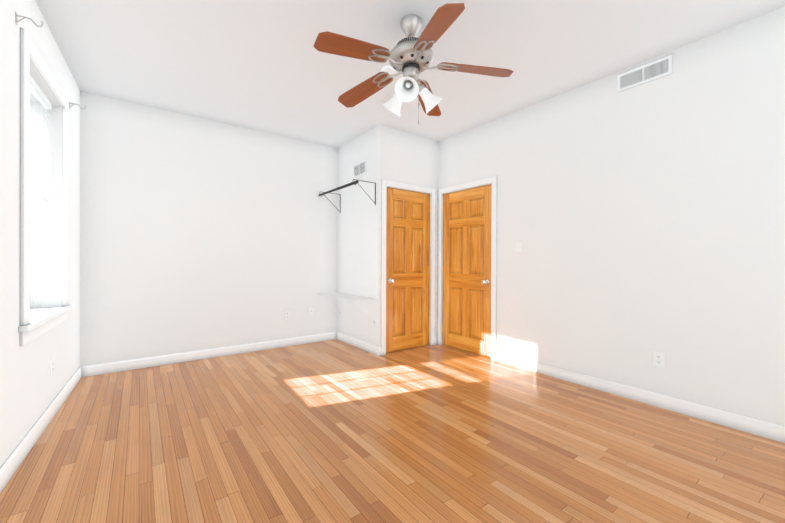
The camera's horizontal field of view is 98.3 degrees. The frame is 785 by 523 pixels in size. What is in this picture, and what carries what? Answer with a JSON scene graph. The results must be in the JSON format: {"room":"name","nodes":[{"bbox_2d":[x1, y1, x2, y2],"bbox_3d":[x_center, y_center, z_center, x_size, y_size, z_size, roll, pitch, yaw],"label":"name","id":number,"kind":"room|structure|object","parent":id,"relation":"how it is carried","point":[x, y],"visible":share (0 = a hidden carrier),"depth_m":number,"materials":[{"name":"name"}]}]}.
{"room":"empty bedroom","nodes":[
{"label":"empty bedroom","id":0,"kind":"room"},
{"bbox_2d":[0,0,79,466],"bbox_3d":[-1.587,-0.247,0.853,0.613,2.750,5.620,0,0,-37],"label":"wall","id":1,"kind":"structure","parent":0,"point":[30,388],"depth_m":2.30,"materials":[{"name":"paint"}]},
{"bbox_2d":[15,11,43,26],"bbox_3d":[-2.005,-1.323,1.876,0.108,0.060,0.024,0,0,-37],"label":"curtain hook","id":2,"kind":"object","parent":1,"relation":"attached to","point":[16,21],"visible":1,"depth_m":1.86,"materials":[{"name":"silver metal"}]},
{"bbox_2d":[30,75,51,200],"bbox_3d":[-2.437,-0.675,2.286,0.081,1.088,0.837,0,0,-37],"label":"window blind","id":3,"kind":"object","parent":1,"relation":"attached to","point":[39,94],"visible":0.44,"depth_m":2.43,"materials":[{"name":"white plastic"}]},
{"bbox_2d":[0,366,83,492],"bbox_3d":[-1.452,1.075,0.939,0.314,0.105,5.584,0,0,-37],"label":"baseboard","id":4,"kind":"structure","parent":1,"relation":"attached to","point":[25,445],"depth_m":2.09,"materials":[{"name":"white wood"}]},
{"bbox_2d":[18,27,72,345],"bbox_3d":[-2.436,-0.419,2.281,0.297,1.787,1.094,0,0,-37],"label":"window","id":5,"kind":"structure","parent":1,"relation":"attached to","point":[35,323],"depth_m":1.97,"materials":[{"name":"white wood"}]},
{"bbox_2d":[50,358,53,375],"bbox_3d":[-2.451,0.758,2.442,0.010,0.115,0.070,0,0,-37],"label":"electrical outlet","id":6,"kind":"object","parent":1,"relation":"attached to","point":[51,366],"visible":1,"depth_m":2.43,"materials":[{"name":"white plastic"}]},
{"bbox_2d":[69,101,85,108],"bbox_3d":[-2.703,-1.329,2.913,0.108,0.060,0.024,0,0,-37],"label":"curtain hook","id":7,"kind":"object","parent":1,"relation":"attached to","point":[76,104],"visible":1,"depth_m":2.90,"materials":[{"name":"silver metal"}]},
{"bbox_2d":[80,91,337,365],"bbox_3d":[-1.632,-0.259,4.374,4.210,2.750,0.150,0,0,-37],"label":"wall","id":8,"kind":"structure","parent":0,"point":[197,233],"depth_m":3.83,"materials":[{"name":"paint"}]},
{"bbox_2d":[84,332,335,376],"bbox_3d":[-1.889,1.063,4.088,2.720,0.105,0.014,0,0,-37],"label":"baseboard","id":9,"kind":"structure","parent":8,"relation":"attached to","point":[118,366],"depth_m":3.84,"materials":[{"name":"white wood"}]},
{"bbox_2d":[285,311,289,319],"bbox_3d":[-1.385,0.706,4.466,0.070,0.115,0.008,0,0,-37],"label":"electrical outlet","id":10,"kind":"object","parent":8,"relation":"attached to","point":[287,315],"visible":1,"depth_m":4.46,"materials":[{"name":"white plastic"}]},
{"bbox_2d":[308,307,312,314],"bbox_3d":[-1.117,0.682,4.660,0.070,0.115,0.017,0,0,-37],"label":"outlet","id":11,"kind":"object","parent":8,"relation":"attached to","point":[310,311],"visible":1,"depth_m":4.66,"materials":[{"name":"white plastic"}]},
{"bbox_2d":[337,125,388,346],"bbox_3d":[-0.446,-0.255,4.498,0.080,2.750,1.070,0,0,-37],"label":"wall","id":12,"kind":"structure","parent":0,"point":[359,219],"depth_m":4.37,"materials":[{"name":"paint"}]},
{"bbox_2d":[318,179,375,212],"bbox_3d":[-0.609,-0.820,4.384,0.319,0.269,1.028,0,0,-37],"label":"closet rod","id":13,"kind":"object","parent":12,"relation":"attached to","point":[342,187],"visible":1,"depth_m":4.15,"materials":[{"name":"black metal"}]},
{"bbox_2d":[318,292,376,324],"bbox_3d":[-0.611,0.606,4.397,0.303,0.332,1.036,0,0,-37],"label":"wire shelf","id":14,"kind":"object","parent":12,"relation":"attached to","point":[341,295],"visible":1,"depth_m":4.34,"materials":[{"name":"white metal"}]},
{"bbox_2d":[336,332,380,355],"bbox_3d":[-0.471,1.068,4.458,0.024,0.105,1.050,0,0,-37],"label":"baseboard","id":15,"kind":"structure","parent":12,"relation":"attached to","point":[368,347],"depth_m":4.38,"materials":[{"name":"white wood"}]},
{"bbox_2d":[353,159,365,177],"bbox_3d":[-0.428,-1.199,4.405,0.006,0.180,0.310,0,0,-37],"label":"air vent","id":16,"kind":"object","parent":12,"relation":"in","point":[359,168],"visible":1,"depth_m":4.40,"materials":[{"name":"white metal"}]},
{"bbox_2d":[0,339,784,522],"bbox_3d":[-0.151,1.190,2.094,4.560,0.120,5.590,0,0,-37],"label":"floor","id":17,"kind":"structure","parent":0,"point":[334,431],"depth_m":2.02,"materials":[{"name":"brown wood"}]},
{"bbox_2d":[35,0,784,147],"bbox_3d":[-0.139,-1.680,2.085,4.560,0.120,5.590,0,0,-37],"label":"ceiling","id":18,"kind":"structure","parent":0,"point":[266,66],"depth_m":2.62,"materials":[{"name":"paint"}]},
{"bbox_2d":[381,65,394,74],"bbox_3d":[-0.036,-1.605,2.867,0.120,0.035,0.120,0,0,-37],"label":"smoke detector","id":19,"kind":"object","parent":18,"relation":"attached to","point":[390,70],"visible":0.62,"depth_m":2.83,"materials":[{"name":"white plastic"}]},
{"bbox_2d":[313,3,512,124],"bbox_3d":[0.086,-1.270,2.276,1.262,0.700,1.303,0,0,-37],"label":"ceiling fan","id":20,"kind":"object","parent":18,"relation":"hanging from","point":[410,57],"visible":1,"depth_m":2.21,"materials":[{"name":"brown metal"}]},
{"bbox_2d":[389,128,437,336],"bbox_3d":[0.222,-0.251,4.423,0.880,2.750,0.150,0,0,-37],"label":"wall","id":21,"kind":"structure","parent":0,"point":[390,154],"depth_m":4.39,"materials":[{"name":"paint"}]},
{"bbox_2d":[381,180,434,354],"bbox_3d":[0.179,0.072,4.370,0.874,2.102,0.146,0,0,-37],"label":"door frame","id":22,"kind":"structure","parent":21,"relation":"attached to","point":[403,186],"depth_m":4.26,"materials":[{"name":"white wood"}]},
{"bbox_2d":[386,187,429,352],"bbox_3d":[0.222,0.105,4.321,0.732,2.022,0.110,0,0,-37],"label":"door","id":23,"kind":"structure","parent":21,"relation":"in","point":[407,260],"depth_m":4.32,"materials":[{"name":"brown wood"}]},
{"bbox_2d":[438,7,784,425],"bbox_3d":[1.634,-0.242,3.417,0.180,2.750,5.290,0,0,-37],"label":"wall","id":24,"kind":"structure","parent":0,"point":[642,222],"depth_m":2.67,"materials":[{"name":"paint"}]},
{"bbox_2d":[442,184,491,357],"bbox_3d":[0.896,0.108,4.241,0.110,2.022,0.802,0,0,-37],"label":"door","id":25,"kind":"structure","parent":24,"relation":"in","point":[466,271],"depth_m":4.22,"materials":[{"name":"brown wood"}]},
{"bbox_2d":[437,176,496,359],"bbox_3d":[0.951,0.076,4.276,0.146,2.102,0.944,0,0,-37],"label":"door frame","id":26,"kind":"structure","parent":24,"relation":"attached to","point":[477,183],"depth_m":4.02,"materials":[{"name":"white wood"}]},
{"bbox_2d":[495,351,784,442],"bbox_3d":[2.143,1.086,2.570,0.014,0.105,3.236,0,0,-37],"label":"baseboard","id":27,"kind":"structure","parent":24,"relation":"attached to","point":[762,428],"depth_m":2.64,"materials":[{"name":"white wood"}]},
{"bbox_2d":[617,54,671,92],"bbox_3d":[2.025,-1.510,2.740,0.006,0.145,0.370,0,0,-37],"label":"air vent","id":28,"kind":"object","parent":24,"relation":"in","point":[653,70],"visible":1,"depth_m":2.73,"materials":[{"name":"white metal"}]},
{"bbox_2d":[653,351,663,367],"bbox_3d":[2.084,0.768,2.655,0.008,0.115,0.070,0,0,-37],"label":"electrical outlet","id":29,"kind":"object","parent":24,"relation":"attached to","point":[658,359],"visible":1,"depth_m":2.65,"materials":[{"name":"white plastic"}]}
]}

